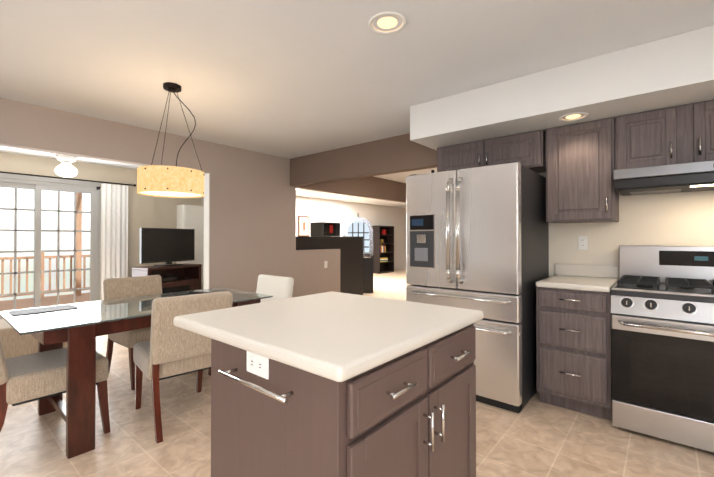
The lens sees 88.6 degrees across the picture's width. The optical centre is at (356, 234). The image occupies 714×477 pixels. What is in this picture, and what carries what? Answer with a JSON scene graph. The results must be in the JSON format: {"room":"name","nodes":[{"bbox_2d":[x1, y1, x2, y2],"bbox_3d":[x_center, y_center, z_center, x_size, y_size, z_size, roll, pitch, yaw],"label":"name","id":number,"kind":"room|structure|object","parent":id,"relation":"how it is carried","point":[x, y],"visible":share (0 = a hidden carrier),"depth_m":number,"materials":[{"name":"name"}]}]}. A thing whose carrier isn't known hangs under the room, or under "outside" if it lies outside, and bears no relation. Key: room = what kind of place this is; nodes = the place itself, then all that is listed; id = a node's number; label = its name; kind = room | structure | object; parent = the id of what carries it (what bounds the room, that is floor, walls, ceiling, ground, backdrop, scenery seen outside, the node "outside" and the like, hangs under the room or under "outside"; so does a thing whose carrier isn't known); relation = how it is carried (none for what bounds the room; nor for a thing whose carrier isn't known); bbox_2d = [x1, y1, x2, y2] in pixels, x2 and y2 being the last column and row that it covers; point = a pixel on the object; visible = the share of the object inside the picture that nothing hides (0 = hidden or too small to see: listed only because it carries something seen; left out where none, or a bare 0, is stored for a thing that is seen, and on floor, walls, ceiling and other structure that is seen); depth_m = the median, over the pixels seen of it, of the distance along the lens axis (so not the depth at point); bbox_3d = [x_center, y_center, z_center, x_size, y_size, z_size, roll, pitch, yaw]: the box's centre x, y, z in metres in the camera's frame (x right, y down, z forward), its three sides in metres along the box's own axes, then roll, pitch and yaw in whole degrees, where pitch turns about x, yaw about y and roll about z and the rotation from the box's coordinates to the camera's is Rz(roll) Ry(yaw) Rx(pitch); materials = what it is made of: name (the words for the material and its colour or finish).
{"room":"kitchen","nodes":[
{"label":"kitchen","id":0,"kind":"room"},
{"bbox_2d":[0,152,99,186],"bbox_3d":[-4.742,-0.972,5.440,0.120,0.360,1.540,0,-1,40],"label":"lintel","id":1,"kind":"object","parent":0,"point":[20,163],"visible":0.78,"depth_m":5.42,"materials":[{"name":"white paint"}]},
{"bbox_2d":[0,171,135,299],"bbox_3d":[-4.591,0.187,5.431,0.107,2.142,2.356,0,-1,40],"label":"curtain","id":2,"kind":"object","parent":1,"relation":"hanging from","point":[114,230],"visible":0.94,"depth_m":6.07,"materials":[{"name":"white fabric"}]},
{"bbox_2d":[99,165,200,300],"bbox_3d":[-3.662,0.079,6.718,0.120,2.440,1.820,0,-1,40],"label":"wall","id":3,"kind":"structure","parent":0,"point":[144,211],"depth_m":6.42,"materials":[{"name":"white paint"}]},
{"bbox_2d":[0,173,105,318],"bbox_3d":[-4.724,0.213,5.415,0.106,2.150,1.680,0,-1,40],"label":"door frame","id":4,"kind":"structure","parent":3,"relation":"attached to","point":[36,185],"depth_m":5.58,"materials":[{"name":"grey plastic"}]},
{"bbox_2d":[0,98,339,297],"bbox_3d":[-2.162,0.058,4.258,0.120,2.440,5.680,0,-1,40],"label":"wall","id":5,"kind":"structure","parent":0,"point":[252,216],"depth_m":4.74,"materials":[{"name":"paint"}]},
{"bbox_2d":[204,173,209,288],"bbox_3d":[-1.885,0.256,4.588,0.128,2.050,0.012,0,-1,40],"label":"trim","id":6,"kind":"structure","parent":5,"relation":"attached to","point":[207,231],"depth_m":4.58,"materials":[{"name":"paint"}]},
{"bbox_2d":[296,176,405,202],"bbox_3d":[2.302,-0.912,9.587,0.120,0.410,10.230,0,-1,40],"label":"lintel","id":7,"kind":"object","parent":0,"point":[372,187],"visible":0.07,"depth_m":6.99,"materials":[{"name":"beige paint"}]},
{"bbox_2d":[296,196,405,269],"bbox_3d":[-0.478,0.123,11.912,0.120,2.440,10.230,0,-1,40],"label":"wall","id":8,"kind":"structure","parent":0,"point":[342,213],"depth_m":12.42,"materials":[{"name":"paint"}]},
{"bbox_2d":[298,216,308,235],"bbox_3d":[-1.532,-0.248,10.534,0.036,0.600,0.420,0,-1,40],"label":"picture frame","id":9,"kind":"object","parent":8,"relation":"attached to","point":[303,225],"visible":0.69,"depth_m":10.50,"materials":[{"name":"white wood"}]},
{"bbox_2d":[0,269,713,476],"bbox_3d":[1.681,1.320,5.670,11.800,0.060,17.400,0,-1,40],"label":"floor","id":10,"kind":"structure","parent":0,"point":[534,437],"depth_m":2.22,"materials":[{"name":"tile"}]},
{"bbox_2d":[0,319,66,358],"bbox_3d":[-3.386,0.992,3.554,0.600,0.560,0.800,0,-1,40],"label":"chair","id":11,"kind":"object","parent":10,"relation":"on","point":[15,343],"visible":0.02,"depth_m":3.38,"materials":[{"name":"beige fabric"}]},
{"bbox_2d":[0,337,109,433],"bbox_3d":[-1.951,0.826,2.256,0.500,0.870,0.617,0,-1,40],"label":"end chair","id":12,"kind":"object","parent":10,"relation":"on","point":[31,377],"visible":0.69,"depth_m":2.12,"materials":[{"name":"beige fabric"}]},
{"bbox_2d":[103,275,161,389],"bbox_3d":[-1.935,0.835,3.353,0.617,0.870,0.500,0,-1,37],"label":"chair","id":13,"kind":"object","parent":10,"relation":"on","point":[117,288],"visible":0.46,"depth_m":3.32,"materials":[{"name":"beige fabric"}]},
{"bbox_2d":[0,287,272,458],"bbox_3d":[-1.554,0.890,2.775,0.850,0.750,1.600,0,-1,40],"label":"dining table","id":14,"kind":"object","parent":10,"relation":"on","point":[81,327],"visible":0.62,"depth_m":2.15,"materials":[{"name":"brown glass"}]},
{"bbox_2d":[7,304,77,315],"bbox_3d":[-2.136,0.510,2.497,0.220,0.003,0.340,0,-1,40],"label":"placemat","id":15,"kind":"object","parent":14,"relation":"on","point":[39,310],"visible":0.96,"depth_m":2.49,"materials":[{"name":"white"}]},
{"bbox_2d":[191,291,209,293],"bbox_3d":[-1.379,0.509,3.225,0.170,0.016,0.050,0,-1,20],"label":"remote","id":16,"kind":"object","parent":14,"relation":"on","point":[197,292],"visible":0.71,"depth_m":3.21,"materials":[{"name":"black plastic"}]},
{"bbox_2d":[132,263,201,293],"bbox_3d":[-3.157,0.904,6.130,0.420,0.780,0.980,0,-1,28],"label":"tv stand","id":17,"kind":"object","parent":10,"relation":"on","point":[181,278],"visible":0.42,"depth_m":6.16,"materials":[{"name":"brown wood"}]},
{"bbox_2d":[139,228,194,265],"bbox_3d":[-3.157,0.201,6.136,0.200,0.620,0.960,0,-1,28],"label":"tv","id":18,"kind":"object","parent":17,"relation":"on","point":[168,246],"visible":0.98,"depth_m":6.06,"materials":[{"name":"black plastic"}]},
{"bbox_2d":[133,291,232,442],"bbox_3d":[-1.242,0.829,2.598,0.500,0.870,0.617,0,-1,-42],"label":"chair","id":19,"kind":"object","parent":10,"relation":"on","point":[169,349],"visible":0.71,"depth_m":2.36,"materials":[{"name":"beige fabric"}]},
{"bbox_2d":[176,205,203,288],"bbox_3d":[-3.140,0.371,6.983,0.326,1.860,0.460,0,-1,40],"label":"tall cabinet","id":20,"kind":"object","parent":10,"relation":"on","point":[190,216],"visible":0.21,"depth_m":6.90,"materials":[{"name":"white"}]},
{"bbox_2d":[208,274,293,375],"bbox_3d":[-0.975,0.836,3.410,0.500,0.870,0.617,0,-1,40],"label":"end chair","id":21,"kind":"object","parent":10,"relation":"on","point":[278,287],"visible":0.25,"depth_m":3.53,"materials":[{"name":"white fabric"}]},
{"bbox_2d":[173,291,482,476],"bbox_3d":[-0.095,0.793,1.536,0.958,0.922,0.963,0,-1,40],"label":"kitchen island","id":22,"kind":"object","parent":10,"relation":"on","point":[354,385],"visible":1,"depth_m":1.20,"materials":[{"name":"brown wood"}]},
{"bbox_2d":[247,351,268,379],"bbox_3d":[-0.316,0.409,1.158,0.115,0.070,0.008,0,-1,40],"label":"outlet","id":23,"kind":"object","parent":22,"relation":"attached to","point":[257,364],"visible":0.85,"depth_m":1.15,"materials":[{"name":"white plastic"}]},
{"bbox_2d":[296,236,363,294],"bbox_3d":[-0.648,0.663,6.586,0.530,1.270,1.830,0,-1,40],"label":"sideboard","id":24,"kind":"object","parent":10,"relation":"on","point":[351,265],"visible":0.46,"depth_m":6.74,"materials":[{"name":"black wood"}]},
{"bbox_2d":[310,222,339,235],"bbox_3d":[-0.572,-0.100,6.659,0.352,0.250,0.440,0,-1,40],"label":"microwave","id":25,"kind":"object","parent":24,"relation":"on","point":[324,228],"visible":1,"depth_m":6.51,"materials":[{"name":"black metal"}]},
{"bbox_2d":[343,213,372,292],"bbox_3d":[0.025,0.404,8.491,0.680,1.820,0.530,0,0,-1],"label":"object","id":26,"kind":"object","parent":10,"relation":"on","point":[358,226],"visible":0.62,"depth_m":8.25,"materials":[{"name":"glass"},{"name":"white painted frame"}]},
{"bbox_2d":[372,225,393,273],"bbox_3d":[0.952,0.514,13.208,0.320,1.680,0.900,0,-1,40],"label":"bookcase","id":27,"kind":"object","parent":10,"relation":"on","point":[383,249],"visible":0.98,"depth_m":13.18,"materials":[{"name":"black wood"}]},
{"bbox_2d":[406,162,548,412],"bbox_3d":[1.033,0.376,3.155,0.924,1.784,0.959,0,-1,40],"label":"refrigerator","id":28,"kind":"object","parent":10,"relation":"on","point":[477,238],"visible":0.9,"depth_m":2.74,"materials":[{"name":"grey metal"}]},
{"bbox_2d":[536,287,611,420],"bbox_3d":[1.693,0.826,2.793,0.457,0.878,0.678,0,-1,40],"label":"base cabinet","id":29,"kind":"object","parent":10,"relation":"on","point":[574,356],"visible":0.98,"depth_m":2.55,"materials":[{"name":"brown wood"}]},
{"bbox_2d":[536,263,618,291],"bbox_3d":[1.702,0.315,2.808,0.457,0.140,0.650,0,-1,40],"label":"countertop","id":30,"kind":"structure","parent":29,"relation":"on","point":[599,278],"depth_m":2.91,"materials":[{"name":"stone"}]},
{"bbox_2d":[611,245,713,452],"bbox_3d":[2.131,0.669,2.362,0.758,1.185,0.727,0,-1,40],"label":"gas range","id":31,"kind":"object","parent":10,"relation":"on","point":[662,326],"visible":1,"depth_m":2.24,"materials":[{"name":"grey metal"}]},
{"bbox_2d":[0,0,713,207],"bbox_3d":[1.681,-1.190,5.691,11.800,0.080,17.400,0,-1,40],"label":"ceiling","id":32,"kind":"structure","parent":0,"point":[289,79],"depth_m":2.42,"materials":[{"name":"paint"}]},
{"bbox_2d":[30,151,90,177],"bbox_3d":[-3.650,-0.939,4.540,1.196,0.438,1.151,0,-1,40],"label":"ceiling fan","id":33,"kind":"object","parent":32,"relation":"hanging from","point":[66,168],"visible":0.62,"depth_m":4.51,"materials":[{"name":"white"}]},
{"bbox_2d":[137,82,203,197],"bbox_3d":[-1.450,-0.741,2.871,0.473,0.863,0.470,0,-1,40],"label":"pendant lamp","id":34,"kind":"object","parent":32,"relation":"hanging from","point":[161,180],"visible":1,"depth_m":2.71,"materials":[{"name":"beige fabric"}]},
{"bbox_2d":[290,133,436,186],"bbox_3d":[0.006,-0.953,4.758,2.570,0.410,0.120,0,-1,40],"label":"lintel","id":35,"kind":"object","parent":32,"relation":"attached to","point":[397,154],"visible":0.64,"depth_m":4.62,"materials":[{"name":"beige paint"}]},
{"bbox_2d":[369,11,405,33],"bbox_3d":[0.169,-1.191,2.038,0.210,0.046,0.210,0,-1,40],"label":"recessed light","id":36,"kind":"object","parent":32,"relation":"in","point":[387,22],"visible":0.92,"depth_m":2.02,"materials":[{"name":"white"}]},
{"bbox_2d":[410,25,713,149],"bbox_3d":[2.670,-1.026,1.967,5.100,0.308,0.728,0,-1,40],"label":"soffit beam","id":37,"kind":"structure","parent":32,"relation":"attached to","point":[673,71],"depth_m":2.51,"materials":[{"name":"paint"}]},
{"bbox_2d":[559,112,588,120],"bbox_3d":[1.583,-0.877,2.677,0.190,0.044,0.190,0,-1,40],"label":"recessed light","id":38,"kind":"object","parent":37,"relation":"attached to","point":[572,116],"visible":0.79,"depth_m":2.66,"materials":[{"name":"white"}]},
{"bbox_2d":[538,172,713,276],"bbox_3d":[2.943,0.041,2.284,5.100,2.440,0.120,0,-1,40],"label":"wall","id":39,"kind":"structure","parent":0,"point":[677,219],"depth_m":2.84,"materials":[{"name":"beige paint"}]},
{"bbox_2d":[437,130,545,172],"bbox_3d":[1.236,-0.708,3.391,0.950,0.297,0.380,0,-1,40],"label":"upper cabinet","id":40,"kind":"object","parent":39,"relation":"attached to","point":[527,150],"visible":0.85,"depth_m":3.20,"materials":[{"name":"brown wood"}]},
{"bbox_2d":[546,117,618,222],"bbox_3d":[1.792,-0.482,2.923,0.457,0.757,0.380,0,-1,40],"label":"upper cabinet","id":41,"kind":"object","parent":39,"relation":"attached to","point":[580,162],"visible":1,"depth_m":2.80,"materials":[{"name":"brown wood"}]},
{"bbox_2d":[578,236,587,249],"bbox_3d":[1.898,0.068,3.076,0.070,0.115,0.008,0,-1,40],"label":"outlet","id":42,"kind":"object","parent":39,"relation":"attached to","point":[582,242],"visible":1,"depth_m":3.07,"materials":[{"name":"white plastic"}]},
{"bbox_2d":[613,160,713,195],"bbox_3d":[2.222,-0.380,2.480,0.758,0.143,0.503,0,-1,40],"label":"range hood","id":43,"kind":"object","parent":39,"relation":"attached to","point":[683,177],"visible":1,"depth_m":2.40,"materials":[{"name":"silver metal"}]},
{"bbox_2d":[615,100,713,169],"bbox_3d":[2.262,-0.658,2.530,0.758,0.411,0.380,0,-1,40],"label":"upper cabinet","id":44,"kind":"object","parent":39,"relation":"attached to","point":[675,134],"visible":0.79,"depth_m":2.47,"materials":[{"name":"brown wood"}]},
{"label":"outside","id":45,"kind":"structure","parent":0,"visible":0},
{"bbox_2d":[0,187,90,300],"bbox_3d":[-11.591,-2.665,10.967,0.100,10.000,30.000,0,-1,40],"label":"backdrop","id":46,"kind":"structure","parent":45,"point":[25,219],"depth_m":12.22,"materials":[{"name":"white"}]},
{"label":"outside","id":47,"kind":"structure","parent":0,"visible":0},
{"bbox_2d":[0,193,89,311],"bbox_3d":[-6.164,0.006,6.390,3.270,2.900,10.000,0,-1,40],"label":"deck","id":48,"kind":"object","parent":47,"point":[8,305],"visible":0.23,"depth_m":7.91,"materials":[{"name":"brown wood"}]}
]}

